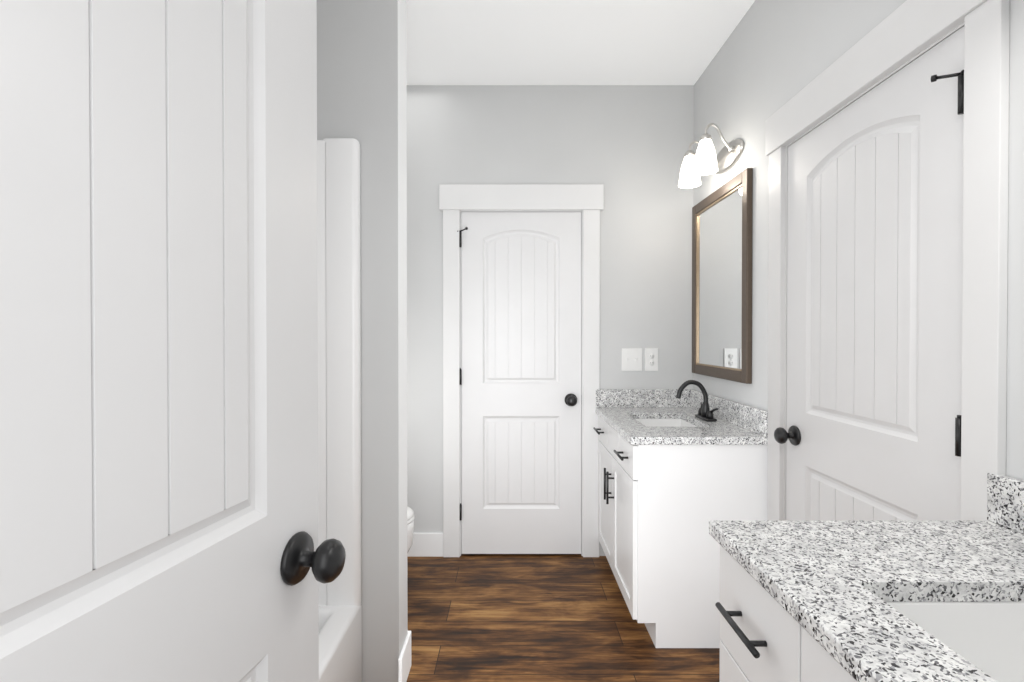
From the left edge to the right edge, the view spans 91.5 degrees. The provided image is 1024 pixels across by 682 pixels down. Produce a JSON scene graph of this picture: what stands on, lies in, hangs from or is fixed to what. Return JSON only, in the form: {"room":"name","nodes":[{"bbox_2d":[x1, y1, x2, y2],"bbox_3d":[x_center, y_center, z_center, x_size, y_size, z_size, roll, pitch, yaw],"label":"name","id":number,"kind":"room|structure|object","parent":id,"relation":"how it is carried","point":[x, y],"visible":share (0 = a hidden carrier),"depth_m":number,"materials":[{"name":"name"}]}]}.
{"room":"bathroom","nodes":[
{"label":"bathroom","id":0,"kind":"room"},
{"bbox_2d":[317,0,407,681],"bbox_3d":[-0.925,-0.106,1.874,1.030,2.780,0.150,0,0,0],"label":"wall","id":1,"kind":"structure","parent":0,"point":[362,72],"depth_m":1.80,"materials":[{"name":"paint"}]},
{"bbox_2d":[398,631,410,671],"bbox_3d":[-0.808,1.213,1.966,0.823,0.140,0.016,0,0,0],"label":"baseboard","id":2,"kind":"structure","parent":1,"relation":"attached to","point":[404,661],"depth_m":1.88,"materials":[{"name":"paint"}]},
{"bbox_2d":[407,85,693,555],"bbox_3d":[-0.125,-0.116,3.009,2.750,2.780,0.120,0,0,0],"label":"wall","id":3,"kind":"structure","parent":0,"point":[627,146],"depth_m":2.94,"materials":[{"name":"paint"}]},
{"bbox_2d":[407,533,442,556],"bbox_3d":[-0.812,1.205,2.952,0.815,0.140,0.016,0,0,0],"label":"baseboard","id":4,"kind":"structure","parent":3,"relation":"attached to","point":[427,544],"depth_m":2.95,"materials":[{"name":"paint"}]},
{"bbox_2d":[457,212,581,553],"bbox_3d":[0.045,0.251,2.970,0.733,2.023,0.185,0,0,0],"label":"door","id":5,"kind":"structure","parent":3,"relation":"in","point":[520,376],"depth_m":2.95,"materials":[{"name":"paint"}]},
{"bbox_2d":[439,184,603,556],"bbox_3d":[0.055,0.179,2.998,0.960,2.190,0.147,0,0,0],"label":"door frame","id":6,"kind":"structure","parent":3,"relation":"attached to","point":[456,200],"depth_m":2.93,"materials":[{"name":"paint"}]},
{"bbox_2d":[622,348,641,370],"bbox_3d":[0.708,0.110,2.942,0.120,0.134,0.016,0,0,0],"label":"switch plate","id":7,"kind":"object","parent":3,"relation":"attached to","point":[631,359],"visible":1,"depth_m":2.94,"materials":[{"name":"white plastic"}]},
{"bbox_2d":[645,348,657,370],"bbox_3d":[0.824,0.110,2.945,0.077,0.134,0.009,0,0,0],"label":"electrical outlet plate","id":8,"kind":"object","parent":3,"relation":"attached to","point":[651,359],"visible":1,"depth_m":2.94,"materials":[{"name":"white plastic"}]},
{"bbox_2d":[406,554,719,681],"bbox_3d":[-0.175,1.318,1.411,2.850,0.060,3.500,0,0,0],"label":"floor","id":9,"kind":"structure","parent":0,"point":[519,617],"depth_m":2.23,"materials":[{"name":"brown wood"}]},
{"bbox_2d":[317,138,361,681],"bbox_3d":[-0.927,0.291,1.038,0.779,2.000,1.522,0,0,0],"label":"shower","id":10,"kind":"object","parent":9,"relation":"on","point":[339,360],"visible":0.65,"depth_m":1.75,"materials":[{"name":"plastic"}]},
{"bbox_2d":[407,506,414,553],"bbox_3d":[-0.864,0.872,2.458,0.768,0.815,0.450,0,0,0],"label":"toilet","id":11,"kind":"object","parent":9,"relation":"on","point":[410,520],"visible":0.06,"depth_m":2.43,"materials":[{"name":"ceramic"}]},
{"bbox_2d":[593,380,767,647],"bbox_3d":[0.768,0.737,2.509,0.600,1.083,0.890,0,0,0],"label":"bathroom vanity","id":12,"kind":"object","parent":9,"relation":"on","point":[680,468],"visible":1,"depth_m":2.08,"materials":[{"name":"paint"}]},
{"bbox_2d":[709,473,1023,681],"bbox_3d":[0.741,0.749,0.563,0.655,1.093,1.086,0,0,0],"label":"bathroom vanity","id":13,"kind":"object","parent":9,"relation":"on","point":[871,601],"visible":1,"depth_m":0.84,"materials":[{"name":"paint"}]},
{"bbox_2d":[406,0,754,84],"bbox_3d":[-0.175,-1.542,1.387,2.850,0.100,3.500,0,0,0],"label":"ceiling","id":14,"kind":"structure","parent":0,"point":[565,42],"depth_m":2.49,"materials":[{"name":"paint"}]},
{"bbox_2d":[693,0,1023,480],"bbox_3d":[1.130,-0.101,1.324,0.120,2.780,3.250,0,0,0],"label":"wall","id":15,"kind":"structure","parent":0,"point":[771,58],"depth_m":2.02,"materials":[{"name":"paint"}]},
{"bbox_2d":[678,123,743,187],"bbox_3d":[0.964,-0.916,2.462,0.211,0.229,0.330,0,0,0],"label":"sconce","id":16,"kind":"object","parent":15,"relation":"attached to","point":[705,160],"visible":1,"depth_m":2.39,"materials":[{"name":"white glass"}]},
{"bbox_2d":[692,168,752,383],"bbox_3d":[1.056,-0.292,2.558,0.026,0.960,0.680,0,0,0],"label":"vanity mirror","id":17,"kind":"object","parent":15,"relation":"attached to","point":[722,282],"visible":1,"depth_m":2.48,"materials":[{"name":"brown metal"}]},
{"bbox_2d":[774,27,963,520],"bbox_3d":[1.087,0.263,1.557,0.185,2.023,0.780,0,0,0],"label":"door","id":18,"kind":"structure","parent":15,"relation":"in","point":[872,432],"depth_m":1.45,"materials":[{"name":"paint"}]},
{"bbox_2d":[765,0,1009,520],"bbox_3d":[1.117,0.192,1.565,0.147,2.190,1.000,0,0,0],"label":"door frame","id":19,"kind":"structure","parent":15,"relation":"attached to","point":[904,34],"depth_m":1.15,"materials":[{"name":"paint"}]},
{"bbox_3d":[-0.072,0.203,-0.035,1.055,2.195,0.147,0,0,0],"label":"door frame","id":20,"kind":"structure","parent":0,"visible":0},
{"bbox_2d":[0,0,345,681],"bbox_3d":[-0.381,0.273,0.420,0.256,2.023,0.808,0,0,0],"label":"entry door","id":21,"kind":"structure","parent":20,"relation":"attached to","point":[158,365],"depth_m":0.53,"materials":[{"name":"paint"}]}
]}

